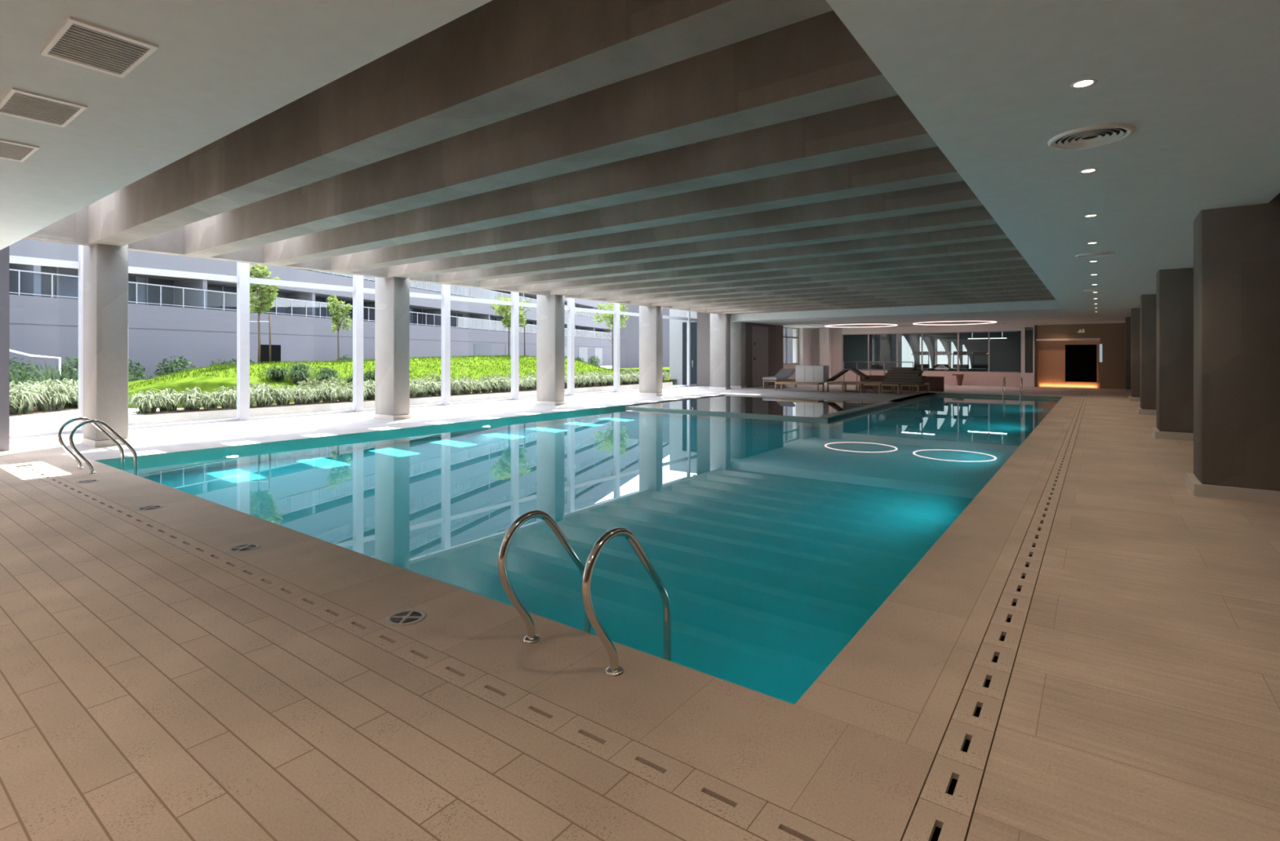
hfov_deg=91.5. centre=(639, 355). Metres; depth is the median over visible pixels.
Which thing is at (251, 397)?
plant
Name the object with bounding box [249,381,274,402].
shrub
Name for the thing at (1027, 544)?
drain cover
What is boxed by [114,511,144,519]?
drain cover
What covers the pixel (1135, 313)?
column
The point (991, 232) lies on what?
ceiling beam
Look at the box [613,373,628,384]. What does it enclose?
plant
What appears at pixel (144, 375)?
hedge
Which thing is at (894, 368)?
cushion
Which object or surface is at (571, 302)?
window
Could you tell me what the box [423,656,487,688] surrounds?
drain cover
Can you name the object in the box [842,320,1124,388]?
wall
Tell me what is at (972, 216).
ceiling beam
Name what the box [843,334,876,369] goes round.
window
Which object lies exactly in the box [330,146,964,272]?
ceiling beam
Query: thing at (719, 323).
window column
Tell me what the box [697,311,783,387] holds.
wall
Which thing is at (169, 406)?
plant
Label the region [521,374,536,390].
plant
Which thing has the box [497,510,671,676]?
pool ladder
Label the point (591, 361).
shrub
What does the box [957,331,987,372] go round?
window
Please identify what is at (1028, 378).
column
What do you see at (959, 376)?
waste bin
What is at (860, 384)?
sun lounger
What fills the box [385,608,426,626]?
lid
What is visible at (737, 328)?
window column
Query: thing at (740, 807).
drain cover
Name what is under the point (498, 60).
ceiling beam
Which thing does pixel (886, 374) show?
cushion
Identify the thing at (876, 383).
sun lounger
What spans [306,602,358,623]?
drain cover
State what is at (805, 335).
wall pier
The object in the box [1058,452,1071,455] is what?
drain cover
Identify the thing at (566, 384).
plant
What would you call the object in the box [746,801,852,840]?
drain cover
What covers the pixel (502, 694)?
drain cover
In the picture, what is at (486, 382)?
plant
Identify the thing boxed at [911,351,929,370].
treadmill
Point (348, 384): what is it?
shrub
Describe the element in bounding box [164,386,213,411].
plant
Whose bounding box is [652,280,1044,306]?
ceiling beam
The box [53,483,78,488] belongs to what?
drain cover
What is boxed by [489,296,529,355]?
tree
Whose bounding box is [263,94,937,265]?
ceiling beam
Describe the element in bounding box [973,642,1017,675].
drain cover
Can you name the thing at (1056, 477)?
drain cover
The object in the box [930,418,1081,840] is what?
drain
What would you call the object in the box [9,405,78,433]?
planter
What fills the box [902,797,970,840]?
drain cover
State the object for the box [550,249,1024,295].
ceiling beam
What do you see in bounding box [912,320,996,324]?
ring light
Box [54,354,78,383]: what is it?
shrub
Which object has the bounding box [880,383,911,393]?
sun lounger
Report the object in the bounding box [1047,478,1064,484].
drain cover
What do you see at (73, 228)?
beam
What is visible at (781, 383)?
sun lounger
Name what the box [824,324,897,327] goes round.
ring light
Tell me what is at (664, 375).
plant
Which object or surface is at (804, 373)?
storage box
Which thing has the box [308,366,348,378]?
plant
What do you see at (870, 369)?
guard rail
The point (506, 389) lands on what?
plant
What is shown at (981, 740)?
drain cover
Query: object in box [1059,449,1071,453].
drain cover
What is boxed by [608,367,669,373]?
lawn
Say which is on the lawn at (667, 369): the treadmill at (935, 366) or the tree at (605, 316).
the tree at (605, 316)
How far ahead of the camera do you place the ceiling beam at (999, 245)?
12.84 m
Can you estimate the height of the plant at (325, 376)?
0.484 m
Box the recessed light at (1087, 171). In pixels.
[1079,168,1097,173]
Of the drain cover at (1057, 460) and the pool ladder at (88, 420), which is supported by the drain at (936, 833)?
the drain cover at (1057, 460)
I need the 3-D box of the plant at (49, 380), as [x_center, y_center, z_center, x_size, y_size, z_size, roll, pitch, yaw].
[-13.417,0.862,14.307,1.507,0.675,1.587,0,0,33]
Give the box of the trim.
[1035,337,1100,340]
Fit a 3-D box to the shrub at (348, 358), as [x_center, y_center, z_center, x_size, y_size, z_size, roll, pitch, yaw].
[-18.814,0.734,40.087,1.845,1.613,1.716,0,0,-5]
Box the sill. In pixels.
[783,364,799,378]
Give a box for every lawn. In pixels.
[128,355,675,407]
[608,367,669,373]
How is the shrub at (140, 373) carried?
on the ground at (130, 409)
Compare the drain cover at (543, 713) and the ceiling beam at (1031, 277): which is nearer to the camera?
the drain cover at (543, 713)
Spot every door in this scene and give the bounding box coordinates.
[682,321,697,385]
[686,311,697,386]
[752,325,768,386]
[1063,342,1098,383]
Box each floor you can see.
[0,381,1279,840]
[989,370,1031,373]
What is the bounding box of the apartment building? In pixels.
[9,239,613,383]
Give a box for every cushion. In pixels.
[827,368,869,381]
[881,380,924,384]
[883,377,925,382]
[884,373,922,376]
[886,375,925,378]
[887,369,923,373]
[893,367,916,370]
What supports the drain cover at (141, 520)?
on the drain
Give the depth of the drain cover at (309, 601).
3.80 m
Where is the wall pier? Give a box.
[792,328,812,364]
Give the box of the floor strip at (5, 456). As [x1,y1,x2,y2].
[0,451,31,466]
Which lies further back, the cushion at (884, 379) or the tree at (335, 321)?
the tree at (335, 321)
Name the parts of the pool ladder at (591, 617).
handrail, handrail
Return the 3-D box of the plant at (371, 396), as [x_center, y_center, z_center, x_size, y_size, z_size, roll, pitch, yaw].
[-7.792,0.991,18.009,1.290,0.578,1.358,0,0,0]
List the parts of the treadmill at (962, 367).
motor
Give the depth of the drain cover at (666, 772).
2.28 m
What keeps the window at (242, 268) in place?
on the floor at (150, 690)
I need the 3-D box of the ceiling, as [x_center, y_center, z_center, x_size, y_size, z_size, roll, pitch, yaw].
[4.519,-2.158,15.422,16.200,1.215,40.200,0,0,36]
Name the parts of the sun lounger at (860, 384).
rail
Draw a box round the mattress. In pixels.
[762,368,795,379]
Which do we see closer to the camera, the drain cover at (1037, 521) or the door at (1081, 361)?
the drain cover at (1037, 521)
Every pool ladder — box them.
[57,417,137,475]
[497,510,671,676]
[1002,377,1022,398]
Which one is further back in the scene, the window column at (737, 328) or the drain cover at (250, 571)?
the window column at (737, 328)
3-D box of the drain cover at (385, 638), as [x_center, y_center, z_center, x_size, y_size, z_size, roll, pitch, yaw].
[-1.336,1.511,3.298,0.282,0.022,0.154,0,0,36]
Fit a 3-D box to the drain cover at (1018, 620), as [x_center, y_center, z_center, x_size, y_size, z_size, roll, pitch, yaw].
[2.107,1.511,3.560,0.154,0.022,0.282,0,0,36]
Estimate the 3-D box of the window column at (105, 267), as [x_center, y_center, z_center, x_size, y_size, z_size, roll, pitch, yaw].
[-9.087,-0.632,10.598,0.840,4.265,0.460,0,0,36]
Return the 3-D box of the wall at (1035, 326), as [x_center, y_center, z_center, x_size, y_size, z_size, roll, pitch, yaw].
[20.991,0.025,32.602,0.110,2.950,7.000,0,0,36]
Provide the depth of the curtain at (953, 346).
34.56 m
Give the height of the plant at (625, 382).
0.467 m
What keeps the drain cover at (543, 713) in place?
on the drain
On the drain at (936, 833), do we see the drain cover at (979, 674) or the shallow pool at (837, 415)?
the drain cover at (979, 674)
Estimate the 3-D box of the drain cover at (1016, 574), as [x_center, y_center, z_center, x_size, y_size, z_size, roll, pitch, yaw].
[2.613,1.511,4.247,0.154,0.022,0.282,0,0,36]
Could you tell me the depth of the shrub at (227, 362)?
31.16 m
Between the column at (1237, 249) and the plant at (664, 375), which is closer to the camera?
the column at (1237, 249)
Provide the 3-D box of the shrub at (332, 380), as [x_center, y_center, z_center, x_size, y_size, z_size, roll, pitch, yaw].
[-8.798,0.945,17.828,0.938,0.678,0.937,0,0,-44]
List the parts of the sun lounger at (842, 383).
rail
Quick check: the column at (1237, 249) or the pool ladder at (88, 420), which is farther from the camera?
the pool ladder at (88, 420)
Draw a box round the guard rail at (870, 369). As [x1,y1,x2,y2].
[843,361,913,381]
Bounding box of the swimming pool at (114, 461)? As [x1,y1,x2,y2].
[95,394,1062,704]
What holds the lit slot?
attached to the wall at (1112, 335)
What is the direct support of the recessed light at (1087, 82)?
in the ceiling
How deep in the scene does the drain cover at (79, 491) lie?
6.85 m
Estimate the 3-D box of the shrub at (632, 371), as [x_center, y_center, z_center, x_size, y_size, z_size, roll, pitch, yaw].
[-0.464,0.931,29.171,0.927,0.709,0.927,0,0,-8]
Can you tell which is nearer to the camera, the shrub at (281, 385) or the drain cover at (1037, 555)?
the drain cover at (1037, 555)
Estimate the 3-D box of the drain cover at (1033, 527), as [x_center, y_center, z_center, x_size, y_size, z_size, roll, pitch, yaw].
[3.456,1.511,5.393,0.154,0.022,0.282,0,0,36]
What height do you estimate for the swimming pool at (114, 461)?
1.649 m
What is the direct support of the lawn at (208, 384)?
on the ground at (130, 409)
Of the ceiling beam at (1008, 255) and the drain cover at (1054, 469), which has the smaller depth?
the drain cover at (1054, 469)
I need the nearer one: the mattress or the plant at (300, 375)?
the plant at (300, 375)
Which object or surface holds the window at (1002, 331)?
in the wall at (994, 379)
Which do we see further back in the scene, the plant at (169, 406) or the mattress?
the mattress
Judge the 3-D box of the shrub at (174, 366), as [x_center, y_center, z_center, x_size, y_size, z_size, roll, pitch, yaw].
[-21.932,0.767,29.475,1.768,1.546,1.644,0,0,-13]
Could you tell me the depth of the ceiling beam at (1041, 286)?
19.71 m
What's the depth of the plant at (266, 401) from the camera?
15.51 m
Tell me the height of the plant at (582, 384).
0.592 m
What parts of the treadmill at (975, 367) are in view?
motor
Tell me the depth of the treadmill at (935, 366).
33.76 m
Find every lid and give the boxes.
[75,479,99,483]
[135,504,163,511]
[226,543,260,552]
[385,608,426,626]
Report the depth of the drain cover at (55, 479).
7.53 m
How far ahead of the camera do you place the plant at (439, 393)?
19.88 m
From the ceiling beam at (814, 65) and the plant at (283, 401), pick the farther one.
the plant at (283, 401)
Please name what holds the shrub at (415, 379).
on the lawn at (208, 384)
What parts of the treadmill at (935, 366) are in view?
motor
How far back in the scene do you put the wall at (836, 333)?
35.66 m
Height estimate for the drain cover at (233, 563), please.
0.022 m
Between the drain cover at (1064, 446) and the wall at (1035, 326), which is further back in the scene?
the wall at (1035, 326)
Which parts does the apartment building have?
doorway, balcony railing, balcony railing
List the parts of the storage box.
lid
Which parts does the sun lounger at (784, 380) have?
rail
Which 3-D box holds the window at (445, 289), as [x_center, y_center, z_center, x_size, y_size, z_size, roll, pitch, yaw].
[-5.111,-0.600,19.882,0.180,4.200,2.770,0,0,36]
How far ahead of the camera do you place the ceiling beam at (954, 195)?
9.30 m
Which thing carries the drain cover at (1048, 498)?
on the drain at (936, 833)
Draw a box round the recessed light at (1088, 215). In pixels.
[1084,214,1097,217]
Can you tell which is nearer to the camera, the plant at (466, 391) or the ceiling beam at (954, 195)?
the ceiling beam at (954, 195)
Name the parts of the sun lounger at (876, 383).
rail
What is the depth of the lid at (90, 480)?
7.41 m
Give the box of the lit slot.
[1099,343,1102,361]
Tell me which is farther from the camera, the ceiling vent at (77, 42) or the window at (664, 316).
the window at (664, 316)
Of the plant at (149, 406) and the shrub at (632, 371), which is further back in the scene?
the shrub at (632, 371)
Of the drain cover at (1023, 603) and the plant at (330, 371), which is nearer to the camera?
the drain cover at (1023, 603)
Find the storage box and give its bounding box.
[795,364,829,382]
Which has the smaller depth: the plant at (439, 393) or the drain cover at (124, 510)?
the drain cover at (124, 510)
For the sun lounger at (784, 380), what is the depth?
28.53 m
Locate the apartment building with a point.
(194, 319)
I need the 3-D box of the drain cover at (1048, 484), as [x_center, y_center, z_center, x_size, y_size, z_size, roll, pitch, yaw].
[4.805,1.511,7.226,0.154,0.022,0.282,0,0,36]
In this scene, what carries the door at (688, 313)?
in the wall
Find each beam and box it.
[22,205,730,315]
[88,0,833,246]
[184,10,897,257]
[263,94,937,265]
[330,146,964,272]
[387,181,982,278]
[436,205,996,284]
[479,223,1008,288]
[516,238,1017,292]
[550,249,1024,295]
[579,259,1031,298]
[606,267,1035,302]
[630,274,1039,304]
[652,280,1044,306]
[671,284,1048,308]
[689,289,1050,311]
[706,293,1053,312]
[721,296,1055,314]
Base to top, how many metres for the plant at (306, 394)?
0.504 m
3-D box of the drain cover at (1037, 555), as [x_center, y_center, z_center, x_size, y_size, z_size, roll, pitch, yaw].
[2.951,1.511,4.706,0.154,0.022,0.282,0,0,36]
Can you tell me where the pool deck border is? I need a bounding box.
[4,436,935,840]
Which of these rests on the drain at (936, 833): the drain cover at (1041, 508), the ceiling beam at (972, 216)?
the drain cover at (1041, 508)
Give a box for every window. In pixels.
[9,255,79,438]
[78,244,239,433]
[236,262,355,421]
[352,274,444,412]
[440,284,513,405]
[511,291,569,399]
[567,297,616,395]
[613,302,639,391]
[662,315,688,388]
[783,326,798,364]
[841,333,867,370]
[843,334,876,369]
[867,333,896,370]
[896,332,921,367]
[921,332,957,372]
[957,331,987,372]
[987,330,1017,373]
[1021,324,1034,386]
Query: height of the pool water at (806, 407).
0.001 m
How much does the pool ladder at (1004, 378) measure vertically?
1.779 m
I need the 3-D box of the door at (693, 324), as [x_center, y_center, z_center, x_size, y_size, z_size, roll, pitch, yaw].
[2.626,-0.090,31.788,1.050,3.220,0.080,0,0,36]
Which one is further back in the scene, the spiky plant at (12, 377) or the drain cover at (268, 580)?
the spiky plant at (12, 377)
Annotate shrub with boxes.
[9,357,44,384]
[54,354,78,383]
[128,358,145,381]
[152,355,195,377]
[209,359,233,366]
[229,358,253,364]
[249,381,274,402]
[273,385,294,402]
[293,377,324,391]
[316,376,346,398]
[335,354,352,361]
[342,380,365,398]
[409,377,423,382]
[416,373,440,392]
[457,375,475,392]
[473,376,489,390]
[484,373,504,382]
[498,373,511,380]
[524,371,536,378]
[574,356,585,361]
[588,355,600,365]
[594,370,608,376]
[622,368,639,375]
[662,368,669,381]
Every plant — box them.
[9,360,45,386]
[9,380,56,406]
[9,382,61,413]
[18,355,78,386]
[20,379,53,406]
[20,380,78,411]
[24,377,75,407]
[53,378,78,408]
[128,387,176,413]
[128,387,199,412]
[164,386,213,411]
[195,391,232,409]
[206,386,253,408]
[231,387,264,407]
[249,382,289,406]
[257,365,293,381]
[267,385,308,404]
[283,361,318,373]
[283,368,321,383]
[288,384,321,404]
[300,385,333,403]
[306,371,346,385]
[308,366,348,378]
[311,382,347,402]
[334,383,364,401]
[337,381,373,400]
[344,373,371,384]
[351,379,374,399]
[363,368,374,382]
[409,378,428,397]
[412,378,436,396]
[419,378,440,395]
[434,381,453,395]
[450,377,471,395]
[457,377,482,394]
[469,379,487,393]
[478,377,501,392]
[488,376,511,391]
[493,376,520,391]
[506,376,529,391]
[519,378,533,390]
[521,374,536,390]
[564,376,576,387]
[565,373,586,386]
[576,372,595,386]
[576,373,599,386]
[586,371,606,386]
[595,372,612,386]
[602,373,620,385]
[608,373,625,385]
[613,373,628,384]
[622,374,632,384]
[625,372,638,383]
[631,371,639,383]
[662,371,671,382]
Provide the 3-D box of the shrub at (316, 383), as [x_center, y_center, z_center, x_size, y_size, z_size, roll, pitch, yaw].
[-9.244,0.958,17.360,0.849,0.662,0.856,0,0,28]
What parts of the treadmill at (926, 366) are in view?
motor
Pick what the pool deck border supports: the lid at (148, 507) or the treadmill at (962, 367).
the lid at (148, 507)
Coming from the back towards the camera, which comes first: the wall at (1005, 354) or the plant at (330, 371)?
the wall at (1005, 354)
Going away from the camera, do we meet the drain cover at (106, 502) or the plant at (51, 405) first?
the drain cover at (106, 502)
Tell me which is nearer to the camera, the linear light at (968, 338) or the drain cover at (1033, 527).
the drain cover at (1033, 527)
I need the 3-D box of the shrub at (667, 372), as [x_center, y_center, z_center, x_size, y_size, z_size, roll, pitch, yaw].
[1.088,0.990,31.426,0.843,0.612,0.838,0,0,24]
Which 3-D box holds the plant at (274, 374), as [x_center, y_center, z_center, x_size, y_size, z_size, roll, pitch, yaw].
[-11.131,0.548,19.109,1.206,0.484,1.446,0,0,-21]
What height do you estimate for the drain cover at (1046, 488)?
0.022 m
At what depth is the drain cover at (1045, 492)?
6.77 m
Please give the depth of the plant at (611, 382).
26.67 m
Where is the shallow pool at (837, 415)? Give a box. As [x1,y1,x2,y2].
[625,392,934,421]
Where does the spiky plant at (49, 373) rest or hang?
on the planter
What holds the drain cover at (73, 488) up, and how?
on the drain
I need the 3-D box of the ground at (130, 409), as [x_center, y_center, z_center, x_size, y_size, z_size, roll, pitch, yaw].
[-15.182,1.620,85.665,94.000,0.200,180.000,0,0,36]
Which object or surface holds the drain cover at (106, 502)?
on the drain
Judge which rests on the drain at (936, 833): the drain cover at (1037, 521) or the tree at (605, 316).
the drain cover at (1037, 521)
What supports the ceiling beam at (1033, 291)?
attached to the roof slab
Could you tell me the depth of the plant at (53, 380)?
14.72 m
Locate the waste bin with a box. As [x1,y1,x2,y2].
[951,373,964,385]
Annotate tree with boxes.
[249,264,283,363]
[326,293,352,361]
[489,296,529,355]
[592,302,629,368]
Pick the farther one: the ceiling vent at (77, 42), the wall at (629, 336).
the wall at (629, 336)
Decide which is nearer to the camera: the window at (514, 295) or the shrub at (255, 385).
the shrub at (255, 385)
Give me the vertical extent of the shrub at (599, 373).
0.601 m
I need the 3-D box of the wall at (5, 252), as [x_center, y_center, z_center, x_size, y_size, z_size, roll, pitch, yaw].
[-10.495,-0.632,9.536,0.590,4.265,1.120,0,0,36]
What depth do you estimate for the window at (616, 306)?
25.48 m
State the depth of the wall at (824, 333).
35.57 m
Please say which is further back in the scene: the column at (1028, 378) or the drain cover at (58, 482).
the column at (1028, 378)
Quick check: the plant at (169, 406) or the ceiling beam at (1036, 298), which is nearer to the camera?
the plant at (169, 406)
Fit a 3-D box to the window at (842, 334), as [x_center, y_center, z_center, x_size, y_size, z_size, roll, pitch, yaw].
[12.047,-0.180,34.949,1.440,2.040,0.080,0,0,36]
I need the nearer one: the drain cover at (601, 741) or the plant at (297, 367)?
the drain cover at (601, 741)
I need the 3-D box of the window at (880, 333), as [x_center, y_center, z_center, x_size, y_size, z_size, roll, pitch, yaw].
[13.236,-0.180,34.075,1.510,2.040,0.080,0,0,36]
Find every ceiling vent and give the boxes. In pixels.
[0,87,87,127]
[0,138,39,162]
[40,16,158,78]
[1047,123,1134,150]
[1075,251,1115,257]
[1083,288,1109,292]
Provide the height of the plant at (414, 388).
0.568 m
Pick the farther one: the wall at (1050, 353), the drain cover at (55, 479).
the wall at (1050, 353)
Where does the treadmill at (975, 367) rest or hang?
on the floor
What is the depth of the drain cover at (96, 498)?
6.50 m
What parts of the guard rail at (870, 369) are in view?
rail, rail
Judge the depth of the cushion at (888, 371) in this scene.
24.36 m
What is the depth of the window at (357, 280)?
16.55 m
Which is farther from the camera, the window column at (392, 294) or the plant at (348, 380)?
the plant at (348, 380)
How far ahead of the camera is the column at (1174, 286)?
11.15 m
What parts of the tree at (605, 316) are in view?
crown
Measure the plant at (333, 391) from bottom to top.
0.536 m
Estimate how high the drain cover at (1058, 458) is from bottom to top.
0.022 m
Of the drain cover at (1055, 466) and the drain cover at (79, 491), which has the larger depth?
the drain cover at (1055, 466)
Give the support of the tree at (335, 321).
on the lawn at (208, 384)
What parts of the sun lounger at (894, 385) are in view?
rail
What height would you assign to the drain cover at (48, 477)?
0.022 m
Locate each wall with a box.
[0,245,9,451]
[612,303,797,368]
[669,308,697,384]
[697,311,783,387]
[812,328,844,382]
[819,328,831,382]
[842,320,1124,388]
[842,370,1021,386]
[860,374,944,391]
[876,329,1031,371]
[1034,324,1037,386]
[1037,340,1100,387]
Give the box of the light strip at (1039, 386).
[1039,386,1096,387]
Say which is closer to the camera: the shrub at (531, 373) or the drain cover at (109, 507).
the drain cover at (109, 507)
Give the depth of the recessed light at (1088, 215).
6.92 m
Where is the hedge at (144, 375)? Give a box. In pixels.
[17,373,162,384]
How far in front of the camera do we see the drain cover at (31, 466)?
8.35 m
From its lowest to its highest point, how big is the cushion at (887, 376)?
0.108 m
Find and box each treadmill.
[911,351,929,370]
[928,351,949,370]
[947,351,968,371]
[968,351,987,371]
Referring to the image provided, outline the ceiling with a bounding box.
[0,0,1279,328]
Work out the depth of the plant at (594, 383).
25.73 m
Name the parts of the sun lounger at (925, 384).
rail, rail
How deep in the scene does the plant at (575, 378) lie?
24.75 m
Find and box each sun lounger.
[763,378,796,388]
[774,381,824,391]
[826,381,857,392]
[844,381,875,392]
[862,381,893,393]
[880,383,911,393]
[900,382,929,394]
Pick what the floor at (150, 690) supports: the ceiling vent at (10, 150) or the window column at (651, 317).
the window column at (651, 317)
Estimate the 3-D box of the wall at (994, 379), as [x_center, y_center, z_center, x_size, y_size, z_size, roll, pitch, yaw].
[15.209,1.170,32.623,9.230,0.660,0.180,0,0,36]
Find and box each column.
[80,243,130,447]
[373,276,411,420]
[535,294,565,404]
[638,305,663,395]
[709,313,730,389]
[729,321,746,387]
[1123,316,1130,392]
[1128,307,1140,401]
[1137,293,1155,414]
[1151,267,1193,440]
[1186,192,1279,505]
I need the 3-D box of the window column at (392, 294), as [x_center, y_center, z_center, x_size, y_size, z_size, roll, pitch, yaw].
[-5.922,-0.632,14.899,0.840,4.265,0.460,0,0,36]
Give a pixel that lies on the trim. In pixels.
(1073, 339)
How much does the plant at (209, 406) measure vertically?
0.467 m
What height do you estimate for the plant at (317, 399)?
0.501 m
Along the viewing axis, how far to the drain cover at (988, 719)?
2.64 m
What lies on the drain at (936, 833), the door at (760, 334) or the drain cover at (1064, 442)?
the drain cover at (1064, 442)
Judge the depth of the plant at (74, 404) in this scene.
14.09 m
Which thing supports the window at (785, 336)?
in the wall at (775, 332)
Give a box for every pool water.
[109,395,1060,703]
[629,395,882,417]
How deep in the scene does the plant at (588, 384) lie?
25.36 m
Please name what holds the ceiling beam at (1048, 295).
attached to the roof slab
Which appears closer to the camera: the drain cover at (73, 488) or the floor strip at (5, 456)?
the drain cover at (73, 488)
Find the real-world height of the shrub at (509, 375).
0.622 m
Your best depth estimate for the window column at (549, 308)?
18.99 m
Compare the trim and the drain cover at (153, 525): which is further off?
the trim
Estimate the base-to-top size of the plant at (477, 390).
0.471 m
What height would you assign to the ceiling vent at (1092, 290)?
0.020 m
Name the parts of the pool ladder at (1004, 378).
handrail, handrail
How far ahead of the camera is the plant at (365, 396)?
17.49 m
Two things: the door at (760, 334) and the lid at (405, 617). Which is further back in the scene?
the door at (760, 334)
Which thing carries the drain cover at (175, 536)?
on the drain
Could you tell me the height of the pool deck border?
0.080 m
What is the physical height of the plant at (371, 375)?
0.484 m
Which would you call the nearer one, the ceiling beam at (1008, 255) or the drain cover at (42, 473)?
the drain cover at (42, 473)
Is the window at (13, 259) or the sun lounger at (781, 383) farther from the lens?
the sun lounger at (781, 383)
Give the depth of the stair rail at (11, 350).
19.96 m
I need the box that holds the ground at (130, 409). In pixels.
[9,364,682,434]
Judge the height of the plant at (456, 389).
0.563 m
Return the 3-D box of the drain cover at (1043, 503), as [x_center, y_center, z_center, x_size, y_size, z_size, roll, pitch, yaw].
[4.131,1.511,6.310,0.154,0.022,0.282,0,0,36]
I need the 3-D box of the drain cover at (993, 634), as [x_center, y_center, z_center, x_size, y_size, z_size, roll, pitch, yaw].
[1.939,1.511,3.331,0.154,0.022,0.282,0,0,36]
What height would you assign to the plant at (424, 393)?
0.551 m
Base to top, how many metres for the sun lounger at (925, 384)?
0.380 m
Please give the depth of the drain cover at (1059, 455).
9.30 m
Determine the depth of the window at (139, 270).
12.78 m
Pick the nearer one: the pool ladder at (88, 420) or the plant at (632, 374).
the pool ladder at (88, 420)
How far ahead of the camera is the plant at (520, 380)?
22.14 m
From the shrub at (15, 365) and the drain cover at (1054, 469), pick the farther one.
the shrub at (15, 365)
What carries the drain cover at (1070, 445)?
on the drain at (936, 833)
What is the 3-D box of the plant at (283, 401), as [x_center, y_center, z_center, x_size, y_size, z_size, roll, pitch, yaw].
[-9.136,1.022,15.996,1.212,0.516,1.151,0,0,-14]
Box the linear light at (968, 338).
[968,337,1006,338]
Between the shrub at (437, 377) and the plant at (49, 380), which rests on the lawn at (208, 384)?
the shrub at (437, 377)
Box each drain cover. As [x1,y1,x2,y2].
[17,465,37,469]
[22,467,42,471]
[27,470,48,474]
[32,472,53,476]
[37,475,58,479]
[42,477,64,482]
[48,480,71,484]
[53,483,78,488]
[60,486,84,491]
[66,488,92,495]
[74,492,99,498]
[81,496,106,502]
[89,499,115,506]
[97,503,124,511]
[106,507,133,515]
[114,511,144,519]
[124,516,155,524]
[133,521,165,530]
[145,526,177,536]
[156,532,191,542]
[168,537,203,549]
[182,543,218,555]
[195,550,233,563]
[211,557,251,571]
[227,565,269,580]
[244,573,288,589]
[263,582,309,599]
[284,591,332,611]
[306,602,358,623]
[332,614,385,637]
[359,626,415,652]
[389,640,449,669]
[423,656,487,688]
[461,673,529,709]
[503,693,577,733]
[551,715,631,760]
[607,740,694,792]
[671,768,767,830]
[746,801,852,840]
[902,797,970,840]
[920,754,983,822]
[937,719,994,773]
[951,688,1003,735]
[964,663,1010,702]
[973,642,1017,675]
[982,623,1022,651]
[990,606,1026,634]
[996,592,1031,616]
[1002,579,1035,600]
[1008,567,1038,586]
[1013,557,1041,573]
[1017,547,1044,562]
[1021,538,1046,553]
[1024,531,1048,544]
[1027,524,1051,535]
[1030,517,1053,526]
[1033,511,1054,520]
[1035,505,1056,514]
[1038,499,1057,508]
[1040,494,1059,502]
[1042,490,1060,497]
[1044,485,1062,493]
[1045,482,1062,488]
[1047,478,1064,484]
[1048,474,1065,479]
[1050,471,1066,475]
[1052,467,1066,472]
[1053,465,1067,470]
[1054,462,1068,466]
[1055,459,1069,463]
[1056,457,1070,461]
[1057,454,1071,457]
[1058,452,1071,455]
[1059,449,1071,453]
[1060,447,1072,452]
[1061,445,1073,448]
[1062,441,1074,444]
[1062,444,1074,446]
[1063,440,1075,443]
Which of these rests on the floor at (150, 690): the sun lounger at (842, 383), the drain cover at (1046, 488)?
the sun lounger at (842, 383)
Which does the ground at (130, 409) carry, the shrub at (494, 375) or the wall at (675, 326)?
the wall at (675, 326)
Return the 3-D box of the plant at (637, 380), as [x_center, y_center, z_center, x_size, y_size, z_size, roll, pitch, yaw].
[-0.237,1.002,28.071,1.136,0.557,1.302,0,0,-37]
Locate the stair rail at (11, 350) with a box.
[9,349,61,375]
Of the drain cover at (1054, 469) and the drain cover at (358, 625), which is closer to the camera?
the drain cover at (358, 625)
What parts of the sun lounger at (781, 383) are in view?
rail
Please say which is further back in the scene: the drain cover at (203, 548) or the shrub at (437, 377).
the shrub at (437, 377)
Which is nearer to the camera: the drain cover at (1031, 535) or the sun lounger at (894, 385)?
the drain cover at (1031, 535)
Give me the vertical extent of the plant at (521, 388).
0.458 m
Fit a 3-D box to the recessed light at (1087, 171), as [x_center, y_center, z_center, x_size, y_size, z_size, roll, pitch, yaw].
[3.763,-1.547,5.233,0.124,0.006,0.124,0,0,36]
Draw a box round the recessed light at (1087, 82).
[1070,78,1097,88]
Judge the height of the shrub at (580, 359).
1.411 m
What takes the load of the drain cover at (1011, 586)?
on the drain at (936, 833)
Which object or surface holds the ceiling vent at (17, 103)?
in the ceiling
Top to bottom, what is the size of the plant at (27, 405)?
0.650 m
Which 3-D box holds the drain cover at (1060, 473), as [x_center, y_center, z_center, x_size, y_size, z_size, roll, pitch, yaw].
[5.311,1.511,7.914,0.154,0.022,0.282,0,0,36]
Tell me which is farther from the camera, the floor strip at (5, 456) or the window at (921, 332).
the window at (921, 332)

